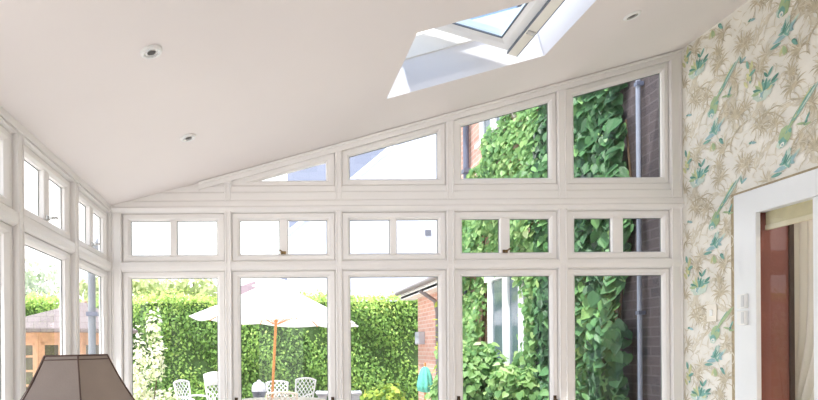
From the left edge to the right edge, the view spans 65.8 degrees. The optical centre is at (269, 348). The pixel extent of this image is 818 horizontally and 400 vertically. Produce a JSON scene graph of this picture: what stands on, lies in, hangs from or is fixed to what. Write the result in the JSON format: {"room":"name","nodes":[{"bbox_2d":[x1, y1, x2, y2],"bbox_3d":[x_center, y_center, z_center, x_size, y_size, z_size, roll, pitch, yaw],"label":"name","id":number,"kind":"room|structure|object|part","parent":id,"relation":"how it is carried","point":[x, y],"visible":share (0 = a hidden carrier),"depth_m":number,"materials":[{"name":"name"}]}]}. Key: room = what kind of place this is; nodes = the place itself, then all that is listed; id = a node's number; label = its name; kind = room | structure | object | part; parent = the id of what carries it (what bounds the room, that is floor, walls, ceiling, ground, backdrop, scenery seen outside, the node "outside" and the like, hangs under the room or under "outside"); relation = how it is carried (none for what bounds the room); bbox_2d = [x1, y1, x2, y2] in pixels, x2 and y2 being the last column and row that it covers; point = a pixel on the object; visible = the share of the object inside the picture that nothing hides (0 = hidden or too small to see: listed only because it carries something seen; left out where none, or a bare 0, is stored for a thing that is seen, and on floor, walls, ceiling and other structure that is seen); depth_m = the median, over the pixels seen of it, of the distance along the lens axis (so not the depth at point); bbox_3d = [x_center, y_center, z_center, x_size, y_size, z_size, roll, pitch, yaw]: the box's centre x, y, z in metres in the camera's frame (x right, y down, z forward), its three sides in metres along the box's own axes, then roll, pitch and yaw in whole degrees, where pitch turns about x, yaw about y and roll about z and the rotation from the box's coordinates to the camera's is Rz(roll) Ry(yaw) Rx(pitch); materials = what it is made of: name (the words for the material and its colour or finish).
{"room":"sunroom","nodes":[
{"label":"sunroom","id":0,"kind":"room"},
{"bbox_2d":[287,134,436,301],"bbox_3d":[10.078,-6.770,33.970,18.504,16.699,8.060,0,0,0],"label":"sky","id":1,"kind":"structure","parent":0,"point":[414,159],"depth_m":30.00,"materials":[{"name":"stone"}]},
{"bbox_2d":[425,230,430,235],"bbox_3d":[7.771,-5.705,29.970,0.280,0.280,0.060,0,0,0],"label":"wall vent","id":2,"kind":"object","parent":1,"relation":"attached to","point":[427,232],"depth_m":29.94,"materials":[{"name":"grey plastic"}]},
{"bbox_2d":[0,0,748,204],"bbox_3d":[0.810,-1.650,1.139,4.229,1.308,6.677,0,0,0],"label":"ceiling","id":3,"kind":"structure","parent":0,"point":[256,82],"depth_m":2.98,"materials":[{"name":"painted plaster"}]},
{"bbox_2d":[0,106,110,212],"bbox_3d":[-1.191,-0.989,2.799,0.134,0.057,3.317,0,0,0],"label":"trim","id":4,"kind":"structure","parent":3,"relation":"attached to","point":[7,121],"depth_m":3.13,"materials":[{"name":"beige paint"}]},
{"bbox_2d":[140,45,161,58],"bbox_3d":[-0.476,-1.187,2.442,0.089,0.034,0.089,0,0,44],"label":"recessed light","id":5,"kind":"object","parent":3,"relation":"in","point":[151,51],"visible":1,"depth_m":2.43,"materials":[{"name":"white plastic"}]},
{"bbox_3d":[-0.474,-1.185,2.442,0.035,0.003,0.035,-15,0,0],"label":"bulb","id":6,"kind":"part","parent":5,"relation":"part of","materials":[{"name":"grey glass"}]},
{"bbox_2d":[180,134,195,141],"bbox_3d":[-0.462,-1.191,3.443,0.089,0.034,0.089,0,0,44],"label":"recessed light","id":7,"kind":"object","parent":3,"relation":"in","point":[188,137],"visible":1,"depth_m":3.43,"materials":[{"name":"white plastic"}]},
{"bbox_2d":[387,0,595,98],"bbox_3d":[1.125,-1.809,3.317,1.083,0.576,0.851,0,0,0],"label":"window","id":8,"kind":"structure","parent":3,"relation":"attached to","point":[465,48],"depth_m":3.69,"materials":[{"name":"paint"}]},
{"bbox_3d":[1.119,-1.898,3.317,1.072,0.397,0.851,0,0,0],"label":"fixed frame","id":9,"kind":"part","parent":8,"relation":"part of","materials":[{"name":"white paint"}]},
{"bbox_3d":[1.093,-1.921,3.317,0.728,0.273,0.690,0,0,0],"label":"sash frame","id":10,"kind":"part","parent":8,"relation":"part of","materials":[{"name":"white paint"}]},
{"bbox_2d":[623,10,640,20],"bbox_3d":[2.043,-1.879,3.442,0.089,0.034,0.089,0,0,44],"label":"recessed light","id":11,"kind":"object","parent":3,"relation":"in","point":[633,15],"visible":1,"depth_m":3.43,"materials":[{"name":"white plastic"}]},
{"bbox_2d":[619,0,817,399],"bbox_3d":[3.084,-1.022,1.475,0.318,5.300,7.350,0,0,0],"label":"wall","id":12,"kind":"structure","parent":0,"point":[750,81],"depth_m":3.92,"materials":[{"name":"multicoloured paper"}]},
{"bbox_2d":[523,83,635,399],"bbox_3d":[2.817,-0.933,5.838,0.369,5.328,2.006,0,0,-3],"label":"ivy","id":13,"kind":"object","parent":12,"relation":"attached to","point":[600,361],"visible":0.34,"depth_m":5.30,"materials":[{"name":"green plant"}]},
{"bbox_2d":[634,79,645,399],"bbox_3d":[2.910,-0.970,4.800,0.054,5.200,0.044,0,0,0],"label":"drainpipe","id":14,"kind":"object","parent":12,"relation":"attached to","point":[638,83],"visible":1,"depth_m":4.79,"materials":[{"name":"grey metal"}]},
{"bbox_2d":[706,304,716,321],"bbox_3d":[2.926,-0.239,4.045,0.012,0.116,0.090,0,0,0],"label":"light switch","id":15,"kind":"object","parent":12,"relation":"attached to","point":[711,308],"visible":1,"depth_m":4.04,"materials":[{"name":"white plastic"}]},
{"bbox_2d":[731,166,817,399],"bbox_3d":[2.945,0.250,2.967,0.075,2.458,1.815,0,0,0],"label":"door frame","id":16,"kind":"structure","parent":12,"relation":"in","point":[747,205],"depth_m":3.66,"materials":[{"name":"white paint"}]},
{"bbox_2d":[737,311,747,324],"bbox_3d":[2.892,-0.190,3.735,0.026,0.086,0.066,0,0,0],"label":"switch box","id":17,"kind":"object","parent":16,"relation":"attached to","point":[742,316],"visible":1,"depth_m":3.72,"materials":[{"name":"white plastic"}]},
{"bbox_2d":[737,294,747,308],"bbox_3d":[2.891,-0.292,3.735,0.026,0.086,0.066,0,0,0],"label":"switch box","id":18,"kind":"object","parent":16,"relation":"attached to","point":[742,299],"visible":1,"depth_m":3.71,"materials":[{"name":"white plastic"}]},
{"bbox_3d":[2.955,0.326,2.942,0.057,2.306,1.445,0,0,0],"label":"frame","id":19,"kind":"part","parent":16,"relation":"part of","materials":[{"name":"white paint"}]},
{"bbox_2d":[765,199,812,229],"bbox_3d":[3.004,-0.775,3.485,0.082,0.129,0.339,0,0,0],"label":"roller blind","id":20,"kind":"object","parent":12,"relation":"attached to","point":[803,211],"visible":0.7,"depth_m":3.48,"materials":[{"name":"beige fabric"}]},
{"bbox_3d":[2.973,-0.726,3.485,0.020,0.030,0.339,0,0,0],"label":"rail","id":21,"kind":"part","parent":20,"relation":"part of","materials":[{"name":"beige fabric"}]},
{"bbox_2d":[788,224,794,399],"bbox_3d":[3.134,0.278,3.688,0.028,2.400,0.065,0,0,0],"label":"trim","id":22,"kind":"structure","parent":12,"relation":"attached to","point":[790,227],"depth_m":3.65,"materials":[{"name":"wood"}]},
{"bbox_3d":[2.458,1.543,1.139,7.377,0.120,6.677,0,0,0],"label":"floor","id":23,"kind":"structure","parent":0,"visible":0},
{"bbox_3d":[-0.664,1.164,2.150,0.490,0.689,0.490,0,0,0],"label":"side table","id":24,"kind":"object","parent":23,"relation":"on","visible":0},
{"bbox_2d":[20,354,134,399],"bbox_3d":[-0.676,0.419,2.150,0.662,0.798,0.623,-1,0,0],"label":"table lamp","id":25,"kind":"object","parent":24,"relation":"on","point":[80,376],"visible":1,"depth_m":2.03,"materials":[{"name":"beige fabric"}]},
{"bbox_3d":[0.856,1.259,4.367,4.177,0.770,0.220,0,0,0],"label":"wall","id":26,"kind":"structure","parent":0,"visible":0},
{"bbox_2d":[111,212,122,379],"bbox_3d":[-1.085,-0.021,4.362,0.072,2.017,0.080,0,0,0],"label":"trim","id":27,"kind":"structure","parent":26,"relation":"on","point":[116,217],"depth_m":4.33,"materials":[{"name":"beige paint"}]},
{"bbox_2d":[122,214,224,261],"bbox_3d":[-0.689,-0.795,4.378,0.732,0.343,0.058,0,0,0],"label":"window","id":28,"kind":"structure","parent":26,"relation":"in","point":[127,219],"depth_m":4.35,"materials":[{"name":"beige paint"}]},
{"bbox_2d":[123,272,225,399],"bbox_3d":[-0.682,0.166,4.378,0.732,1.437,0.058,0,0,0],"label":"window","id":29,"kind":"structure","parent":26,"relation":"in","point":[127,276],"depth_m":4.35,"materials":[{"name":"beige paint"}]},
{"bbox_2d":[186,181,231,186],"bbox_3d":[-0.699,-1.131,4.403,0.861,0.233,0.108,0,0,0],"label":"trim","id":30,"kind":"structure","parent":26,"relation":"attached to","point":[196,184],"depth_m":4.35,"materials":[{"name":"beige paint"}]},
{"bbox_2d":[224,181,232,399],"bbox_3d":[-0.294,-0.131,4.362,0.049,2.226,0.080,0,0,0],"label":"trim","id":31,"kind":"structure","parent":26,"relation":"on","point":[227,185],"depth_m":4.33,"materials":[{"name":"beige paint"}]},
{"bbox_2d":[232,213,334,260],"bbox_3d":[0.095,-0.801,4.361,0.738,0.343,0.091,0,0,0],"label":"window","id":32,"kind":"structure","parent":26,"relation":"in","point":[237,218],"depth_m":4.35,"materials":[{"name":"beige paint"}]},
{"bbox_2d":[232,154,334,185],"bbox_3d":[0.094,-1.278,4.378,0.734,0.234,0.058,0,0,0],"label":"window","id":33,"kind":"structure","parent":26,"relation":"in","point":[255,180],"depth_m":4.35,"materials":[{"name":"beige paint"}]},
{"bbox_2d":[232,271,335,399],"bbox_3d":[0.102,0.161,4.358,0.738,1.437,0.098,0,0,0],"label":"window","id":34,"kind":"structure","parent":26,"relation":"in","point":[237,276],"depth_m":4.35,"materials":[{"name":"beige paint"}]},
{"bbox_2d":[334,151,342,399],"bbox_3d":[0.492,-0.241,4.362,0.047,2.435,0.080,0,0,0],"label":"trim","id":35,"kind":"structure","parent":26,"relation":"on","point":[337,155],"depth_m":4.33,"materials":[{"name":"beige paint"}]},
{"bbox_2d":[342,123,444,185],"bbox_3d":[0.880,-1.389,4.378,0.744,0.445,0.058,0,0,0],"label":"window","id":36,"kind":"structure","parent":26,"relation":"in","point":[439,130],"depth_m":4.35,"materials":[{"name":"beige paint"}]},
{"bbox_2d":[342,212,445,259],"bbox_3d":[0.884,-0.806,4.378,0.744,0.343,0.058,0,0,0],"label":"window","id":37,"kind":"structure","parent":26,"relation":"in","point":[392,217],"depth_m":4.35,"materials":[{"name":"beige paint"}]},
{"bbox_2d":[342,270,446,399],"bbox_3d":[0.890,0.155,4.378,0.744,1.437,0.058,0,0,0],"label":"window","id":38,"kind":"structure","parent":26,"relation":"in","point":[440,274],"depth_m":4.35,"materials":[{"name":"beige paint"}]},
{"bbox_2d":[111,258,683,271],"bbox_3d":[0.903,-0.599,4.390,4.057,0.073,0.134,0,0,0],"label":"trim","id":39,"kind":"structure","parent":26,"relation":"attached to","point":[574,263],"depth_m":4.33,"materials":[{"name":"beige paint"}]},
{"bbox_2d":[111,183,684,213],"bbox_3d":[0.900,-1.072,4.381,4.057,0.191,0.151,0,0,0],"label":"trim","id":40,"kind":"structure","parent":26,"relation":"attached to","point":[637,196],"depth_m":4.33,"materials":[{"name":"beige paint"}]},
{"bbox_2d":[198,49,683,189],"bbox_3d":[1.207,-1.627,4.382,3.436,0.967,0.150,0,0,0],"label":"trim","id":41,"kind":"structure","parent":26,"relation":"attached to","point":[660,59],"depth_m":4.33,"materials":[{"name":"beige paint"}]},
{"bbox_2d":[445,120,455,399],"bbox_3d":[1.286,-0.353,4.362,0.054,2.649,0.080,0,0,0],"label":"trim","id":42,"kind":"structure","parent":26,"relation":"on","point":[449,125],"depth_m":4.33,"materials":[{"name":"beige paint"}]},
{"bbox_2d":[454,93,555,184],"bbox_3d":[1.675,-1.501,4.378,0.738,0.657,0.058,0,0,0],"label":"window","id":43,"kind":"structure","parent":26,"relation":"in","point":[550,100],"depth_m":4.35,"materials":[{"name":"beige paint"}]},
{"bbox_2d":[454,211,556,258],"bbox_3d":[1.679,-0.812,4.361,0.738,0.343,0.091,0,0,0],"label":"window","id":44,"kind":"structure","parent":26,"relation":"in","point":[503,218],"depth_m":4.35,"materials":[{"name":"beige paint"}]},
{"bbox_2d":[455,269,557,399],"bbox_3d":[1.686,0.150,4.358,0.738,1.437,0.098,0,0,0],"label":"window","id":45,"kind":"structure","parent":26,"relation":"in","point":[551,273],"depth_m":4.35,"materials":[{"name":"beige paint"}]},
{"bbox_2d":[556,89,568,399],"bbox_3d":[2.082,-0.466,4.362,0.063,2.863,0.080,0,0,0],"label":"trim","id":46,"kind":"structure","parent":26,"relation":"on","point":[561,96],"depth_m":4.33,"materials":[{"name":"beige paint"}]},
{"bbox_2d":[567,210,668,258],"bbox_3d":[2.481,-0.817,4.378,0.738,0.343,0.058,0,0,0],"label":"window","id":47,"kind":"structure","parent":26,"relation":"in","point":[615,218],"depth_m":4.35,"materials":[{"name":"beige paint"}]},
{"bbox_2d":[567,62,668,183],"bbox_3d":[2.475,-1.613,4.378,0.738,0.871,0.058,0,0,0],"label":"window","id":48,"kind":"structure","parent":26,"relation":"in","point":[661,69],"depth_m":4.35,"materials":[{"name":"beige paint"}]},
{"bbox_2d":[568,268,669,399],"bbox_3d":[2.487,0.144,4.378,0.738,1.437,0.058,0,0,0],"label":"window","id":49,"kind":"structure","parent":26,"relation":"in","point":[663,273],"depth_m":4.35,"materials":[{"name":"beige paint"}]},
{"bbox_2d":[668,57,683,399],"bbox_3d":[2.892,-0.581,4.362,0.080,3.081,0.080,0,0,0],"label":"trim","id":50,"kind":"structure","parent":26,"relation":"on","point":[675,65],"depth_m":4.33,"materials":[{"name":"beige paint"}]},
{"bbox_3d":[-1.157,1.273,2.808,0.150,0.770,3.337,0,0,0],"label":"wall","id":51,"kind":"structure","parent":0,"visible":0},
{"bbox_2d":[0,125,11,207],"bbox_3d":[-1.177,-0.792,2.360,0.058,0.343,0.725,0,0,0],"label":"window","id":52,"kind":"structure","parent":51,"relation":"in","point":[5,136],"depth_m":2.67,"materials":[{"name":"beige paint"}]},
{"bbox_2d":[0,221,12,399],"bbox_3d":[-1.171,0.170,2.360,0.058,1.437,0.725,0,0,0],"label":"window","id":53,"kind":"structure","parent":51,"relation":"in","point":[6,280],"depth_m":2.67,"materials":[{"name":"beige paint"}]},
{"bbox_2d":[11,129,25,399],"bbox_3d":[-1.151,-0.010,2.756,0.072,1.996,0.068,0,0,0],"label":"trim","id":54,"kind":"structure","parent":51,"relation":"on","point":[18,191],"depth_m":2.72,"materials":[{"name":"beige paint"}]},
{"bbox_2d":[24,145,69,239],"bbox_3d":[-1.161,-0.792,3.153,0.091,0.343,0.726,0,0,0],"label":"window","id":55,"kind":"structure","parent":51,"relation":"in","point":[45,172],"depth_m":3.16,"materials":[{"name":"beige paint"}]},
{"bbox_3d":[-1.132,-0.681,3.176,0.035,0.031,0.089,0,0,0],"label":"handle","id":56,"kind":"part","parent":55,"relation":"part of","materials":[{"name":"metal"}]},
{"bbox_2d":[25,233,70,354],"bbox_3d":[-1.171,0.170,3.153,0.058,1.437,0.726,0,0,0],"label":"window","id":57,"kind":"structure","parent":51,"relation":"in","point":[32,242],"depth_m":3.46,"materials":[{"name":"beige paint"}]},
{"bbox_2d":[0,202,111,270],"bbox_3d":[-1.188,-0.585,2.748,0.134,0.073,3.217,0,0,0],"label":"trim","id":58,"kind":"structure","parent":51,"relation":"attached to","point":[9,216],"depth_m":3.13,"materials":[{"name":"beige paint"}]},
{"bbox_2d":[70,179,79,354],"bbox_3d":[-1.151,-0.010,3.550,0.072,1.996,0.068,0,0,0],"label":"trim","id":59,"kind":"structure","parent":51,"relation":"on","point":[74,187],"depth_m":3.52,"materials":[{"name":"beige paint"}]},
{"bbox_2d":[86,238,98,353],"bbox_3d":[-1.262,0.430,4.434,0.137,2.458,0.119,0,0,0],"label":"drainpipe","id":60,"kind":"object","parent":51,"relation":"attached to","point":[91,313],"visible":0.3,"depth_m":4.43,"materials":[{"name":"grey metal"}]},
{"bbox_2d":[79,191,106,259],"bbox_3d":[-1.161,-0.792,3.948,0.091,0.343,0.728,0,0,0],"label":"window","id":61,"kind":"structure","parent":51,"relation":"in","point":[91,208],"depth_m":3.96,"materials":[{"name":"beige paint"}]},
{"bbox_2d":[79,259,107,353],"bbox_3d":[-1.171,0.170,3.948,0.058,1.437,0.728,0,0,0],"label":"window","id":62,"kind":"structure","parent":51,"relation":"in","point":[102,274],"depth_m":4.25,"materials":[{"name":"beige paint"}]},
{"bbox_2d":[107,210,111,360],"bbox_3d":[-1.154,-0.010,4.385,0.066,1.996,0.145,0,0,0],"label":"trim","id":63,"kind":"structure","parent":51,"relation":"on","point":[109,274],"depth_m":4.31,"materials":[{"name":"beige paint"}]},
{"label":"outside","id":64,"kind":"structure","parent":0,"visible":0},
{"bbox_3d":[0.012,1.750,39.000,120.000,0.200,102.000,0,0,0],"label":"ground","id":65,"kind":"structure","parent":64,"visible":0},
{"bbox_2d":[25,253,59,303],"bbox_3d":[-9.254,-1.108,22.012,3.774,5.652,4.096,0,0,0],"label":"tree","id":66,"kind":"object","parent":65,"relation":"on","point":[30,282],"visible":0.24,"depth_m":21.36,"materials":[{"name":"green plant"}]},
{"bbox_2d":[25,300,137,388],"bbox_3d":[-4.160,0.353,12.000,2.920,2.652,2.920,0,0,24],"label":"summerhouse","id":67,"kind":"structure","parent":65,"relation":"on","point":[42,329],"depth_m":11.09,"materials":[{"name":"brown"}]},
{"bbox_3d":[-4.525,0.402,11.191,0.575,1.060,0.012,0,0,24],"label":"pane","id":68,"kind":"part","parent":67,"relation":"part of","materials":[{"name":"clear glass"}]},
{"bbox_3d":[-4.523,0.692,11.191,0.795,1.980,0.070,0,0,24],"label":"wall panel","id":69,"kind":"part","parent":67,"relation":"part of","materials":[{"name":"orange wood"}]},
{"bbox_3d":[-3.846,0.397,11.171,0.635,1.060,0.056,0,0,-21],"label":"door","id":70,"kind":"part","parent":67,"relation":"part of","materials":[{"name":"wood"}]},
{"bbox_3d":[-3.846,0.397,11.171,0.575,1.060,0.012,0,0,-21],"label":"pane","id":71,"kind":"part","parent":67,"relation":"part of","materials":[{"name":"clear glass"}]},
{"bbox_3d":[-3.844,0.687,11.171,0.795,1.980,0.070,0,0,-21],"label":"wall panel","id":72,"kind":"part","parent":67,"relation":"part of","materials":[{"name":"wood"}]},
{"bbox_3d":[-3.350,0.683,11.635,0.070,1.980,0.795,0,0,24],"label":"wall panel","id":73,"kind":"part","parent":67,"relation":"part of","materials":[{"name":"orange wood"}]},
{"bbox_3d":[-3.352,0.393,11.635,0.012,1.060,0.575,0,0,24],"label":"pane","id":74,"kind":"part","parent":67,"relation":"part of","materials":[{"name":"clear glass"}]},
{"bbox_2d":[79,277,173,302],"bbox_3d":[-5.013,-0.554,20.876,3.412,4.487,3.020,0,0,0],"label":"tree","id":75,"kind":"object","parent":65,"relation":"on","point":[145,285],"visible":0.34,"depth_m":20.40,"materials":[{"name":"green plant"}]},
{"bbox_2d":[133,302,167,399],"bbox_3d":[-1.825,0.475,9.103,0.637,2.382,0.577,0,0,0],"label":"flowering shrub","id":76,"kind":"object","parent":65,"relation":"on","point":[139,386],"visible":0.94,"depth_m":9.01,"materials":[{"name":"beige plant"}]},
{"bbox_2d":[157,387,181,399],"bbox_3d":[-1.627,1.151,9.869,0.631,1.034,0.644,0,0,0],"label":"flowering shrub","id":77,"kind":"object","parent":65,"relation":"on","point":[168,394],"visible":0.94,"depth_m":9.99,"materials":[{"name":"beige plant"}]},
{"bbox_2d":[160,279,216,302],"bbox_3d":[-2.521,-0.486,21.435,2.490,4.315,2.594,0,0,41],"label":"tree","id":78,"kind":"object","parent":65,"relation":"on","point":[207,286],"visible":0.36,"depth_m":21.00,"materials":[{"name":"green plant"}]},
{"bbox_2d":[173,380,210,399],"bbox_3d":[-1.551,1.138,12.080,0.582,1.054,0.592,0,0,28],"label":"garden chair","id":79,"kind":"object","parent":65,"relation":"on","point":[176,381],"visible":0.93,"depth_m":12.21,"materials":[{"name":"white metal"}]},
{"bbox_3d":[-1.738,0.911,12.179,0.163,0.598,0.530,0,0,28],"label":"frame","id":80,"kind":"part","parent":79,"relation":"part of","materials":[{"name":"white metal"}]},
{"bbox_2d":[203,371,217,399],"bbox_3d":[-0.969,1.056,11.981,0.592,1.213,0.595,0,0,-28],"label":"garden chair","id":81,"kind":"object","parent":65,"relation":"on","point":[210,378],"visible":0.66,"depth_m":12.09,"materials":[{"name":"white metal"}]},
{"bbox_2d":[205,372,217,385],"bbox_3d":[-1.084,0.598,12.190,0.452,0.283,0.120,0,0,-28],"label":"cushion","id":82,"kind":"object","parent":81,"relation":"on","point":[211,378],"depth_m":12.11,"materials":[{"name":"fabric"}]},
{"bbox_2d":[25,280,417,399],"bbox_3d":[-2.461,-0.013,16.404,14.470,3.586,1.566,0,0,0],"label":"hedge","id":83,"kind":"object","parent":65,"relation":"on","point":[383,346],"visible":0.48,"depth_m":16.15,"materials":[{"name":"green plant"}]},
{"bbox_2d":[251,380,266,397],"bbox_3d":[-0.247,1.183,13.973,0.402,0.943,0.404,0,0,0],"label":"kettle barbecue","id":84,"kind":"object","parent":65,"relation":"on","point":[259,389],"visible":0.77,"depth_m":13.87,"materials":[{"name":"metal"}]},
{"bbox_3d":[-0.252,0.857,14.000,0.350,0.230,0.350,0,0,0],"label":"lid","id":85,"kind":"part","parent":84,"relation":"part of","materials":[{"name":"metal"}]},
{"bbox_2d":[252,392,265,397],"bbox_3d":[-0.250,1.067,14.000,0.340,0.188,0.340,0,0,0],"label":"bowl","id":86,"kind":"object","parent":84,"relation":"on","point":[255,394],"depth_m":13.87,"materials":[{"name":"ceramic"}]},
{"bbox_2d":[241,278,286,294],"bbox_3d":[-1.063,-1.891,46.500,4.748,7.098,5.000,0,0,0],"label":"house","id":87,"kind":"structure","parent":65,"relation":"on","point":[245,288],"depth_m":44.00,"materials":[{"name":"brick"}]},
{"bbox_2d":[189,278,357,399],"bbox_3d":[0.116,0.164,11.500,3.028,3.001,3.031,0,0,11],"label":"parasol","id":88,"kind":"object","parent":65,"relation":"on","point":[276,304],"visible":0.85,"depth_m":10.89,"materials":[{"name":"white fabric"}]},
{"bbox_2d":[266,380,293,396],"bbox_3d":[0.208,1.186,13.749,0.592,0.934,0.582,0,0,-10],"label":"garden chair","id":89,"kind":"object","parent":65,"relation":"on","point":[276,381],"visible":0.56,"depth_m":13.98,"materials":[{"name":"white metal"}]},
{"bbox_2d":[266,391,297,399],"bbox_3d":[0.198,1.167,10.155,0.592,0.971,0.582,0,0,0],"label":"garden chair","id":90,"kind":"object","parent":65,"relation":"on","point":[277,392],"visible":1,"depth_m":9.89,"materials":[{"name":"beige metal"}]},
{"bbox_2d":[242,397,324,399],"bbox_3d":[0.249,1.302,11.550,1.600,0.707,1.040,0,0,0],"label":"garden table","id":91,"kind":"object","parent":65,"relation":"on","point":[258,398],"visible":0.76,"depth_m":11.64,"materials":[{"name":"white metal"}]},
{"bbox_2d":[283,377,315,396],"bbox_3d":[0.596,1.119,12.499,0.592,1.063,0.582,0,0,38],"label":"garden chair","id":92,"kind":"object","parent":65,"relation":"on","point":[301,378],"visible":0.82,"depth_m":12.68,"materials":[{"name":"white metal"}]},
{"bbox_3d":[0.724,0.888,12.664,0.530,0.603,0.163,0,0,38],"label":"frame","id":93,"kind":"part","parent":92,"relation":"part of","materials":[{"name":"white metal"}]},
{"bbox_2d":[315,390,361,399],"bbox_3d":[1.530,1.284,13.600,1.036,0.711,0.352,0,0,0],"label":"stone bench","id":94,"kind":"object","parent":65,"relation":"on","point":[321,394],"visible":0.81,"depth_m":13.47,"materials":[{"name":"white stone"}]},
{"bbox_3d":[1.169,1.329,13.600,0.180,0.626,0.260,0,0,0],"label":"leg","id":95,"kind":"part","parent":94,"relation":"part of","materials":[{"name":"grey stone"}]},
{"bbox_3d":[1.528,0.988,13.600,1.036,0.120,0.352,0,0,0],"label":"seat","id":96,"kind":"part","parent":94,"relation":"part of","materials":[{"name":"grey stone"}]},
{"bbox_3d":[1.891,1.324,13.600,0.180,0.626,0.260,0,0,0],"label":"leg","id":97,"kind":"part","parent":94,"relation":"part of","materials":[{"name":"grey stone"}]},
{"bbox_2d":[360,379,413,399],"bbox_3d":[2.522,1.136,12.656,1.155,1.012,0.931,0,0,-26],"label":"shrub","id":98,"kind":"object","parent":65,"relation":"on","point":[389,394],"visible":1,"depth_m":12.46,"materials":[{"name":"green plant"}]},
{"bbox_2d":[395,277,437,399],"bbox_3d":[4.756,-0.333,11.000,4.383,3.900,3.000,0,0,0],"label":"brick outbuilding","id":99,"kind":"structure","parent":65,"relation":"on","point":[425,291],"depth_m":11.28,"materials":[{"name":"red brick"}]},
{"bbox_2d":[415,332,424,343],"bbox_3d":[2.884,-0.209,11.750,0.128,0.240,0.280,0,0,0],"label":"meter box","id":100,"kind":"object","parent":99,"relation":"attached to","point":[419,336],"visible":1,"depth_m":11.61,"materials":[{"name":"grey plastic"}]},
{"bbox_3d":[2.824,-0.209,11.750,0.009,0.200,0.240,0,0,0],"label":"lid","id":101,"kind":"part","parent":100,"relation":"part of","materials":[{"name":"grey plastic"}]},
{"bbox_2d":[417,363,432,399],"bbox_3d":[2.623,0.932,10.300,0.400,1.400,0.400,0,0,0],"label":"parasol","id":102,"kind":"object","parent":65,"relation":"on","point":[425,378],"visible":0.91,"depth_m":10.22,"materials":[{"name":"teal fabric"}]},
{"bbox_2d":[432,302,437,374],"bbox_3d":[2.823,0.428,9.903,0.342,2.407,0.366,0,0,-22],"label":"climbing plant","id":103,"kind":"object","parent":65,"relation":"on","point":[436,347],"visible":0.16,"depth_m":9.94,"materials":[{"name":"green plant"}]},
{"bbox_2d":[424,340,510,399],"bbox_3d":[2.369,0.738,7.161,0.969,1.802,0.941,0,0,-41],"label":"shrub","id":104,"kind":"object","parent":65,"relation":"on","point":[476,376],"visible":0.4,"depth_m":6.82,"materials":[{"name":"green plant"}]},
{"bbox_2d":[483,361,539,399],"bbox_3d":[2.660,0.881,6.513,0.684,1.510,0.721,0,0,0],"label":"shrub","id":105,"kind":"object","parent":65,"relation":"on","point":[504,383],"visible":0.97,"depth_m":6.33,"materials":[{"name":"green plant"}]},
{"bbox_2d":[461,109,617,345],"bbox_3d":[5.443,-1.038,7.300,5.000,5.300,4.300,0,0,0],"label":"wall","id":106,"kind":"structure","parent":65,"relation":"on","point":[475,155],"depth_m":8.70,"materials":[{"name":"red brick"}]},
{"bbox_2d":[461,125,470,306],"bbox_3d":[2.883,-0.970,8.930,0.109,5.200,0.120,0,0,0],"label":"drainpipe","id":107,"kind":"object","parent":106,"relation":"attached to","point":[465,170],"visible":0.19,"depth_m":8.89,"materials":[{"name":"grey painted metal"}]},
{"bbox_2d":[475,113,516,148],"bbox_3d":[2.883,-3.205,7.830,0.130,0.910,1.160,0,0,0],"label":"upstairs window","id":108,"kind":"structure","parent":106,"relation":"in","point":[483,125],"depth_m":8.14,"materials":[{"name":"white wood"}]},
{"bbox_3d":[2.893,-3.215,8.105,0.010,0.810,0.470,0,0,0],"label":"pane","id":109,"kind":"part","parent":108,"relation":"part of","materials":[{"name":"clear glass"}]},
{"bbox_2d":[462,106,543,389],"bbox_3d":[2.740,-0.940,7.824,0.430,5.286,3.082,0,0,0],"label":"ivy","id":110,"kind":"object","parent":106,"relation":"attached to","point":[493,145],"visible":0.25,"depth_m":7.22,"materials":[{"name":"green plant"}]},
{"bbox_2d":[484,277,535,367],"bbox_3d":[2.854,-0.160,7.270,0.230,1.600,1.200,0,0,0],"label":"bay window","id":111,"kind":"structure","parent":106,"relation":"in","point":[504,324],"depth_m":7.20,"materials":[{"name":"white wood"}]},
{"bbox_3d":[2.814,-0.170,7.520,0.010,1.500,0.560,0,0,0],"label":"pane","id":112,"kind":"part","parent":111,"relation":"part of","materials":[{"name":"clear glass"}]},
{"bbox_3d":[2.814,-0.170,6.970,0.010,1.500,0.460,0,0,0],"label":"pane","id":113,"kind":"part","parent":111,"relation":"part of","materials":[{"name":"clear glass"}]},
{"bbox_3d":[4.110,0.121,3.950,1.982,2.700,6.100,0,0,0],"label":"wall","id":114,"kind":"structure","parent":0,"visible":0},
{"bbox_2d":[794,220,813,399],"bbox_3d":[3.217,0.303,3.150,0.103,2.249,1.500,0,0,0],"label":"curtain","id":115,"kind":"object","parent":114,"relation":"hanging from","point":[803,231],"visible":0.62,"depth_m":3.65,"materials":[{"name":"beige fabric"}]}
]}

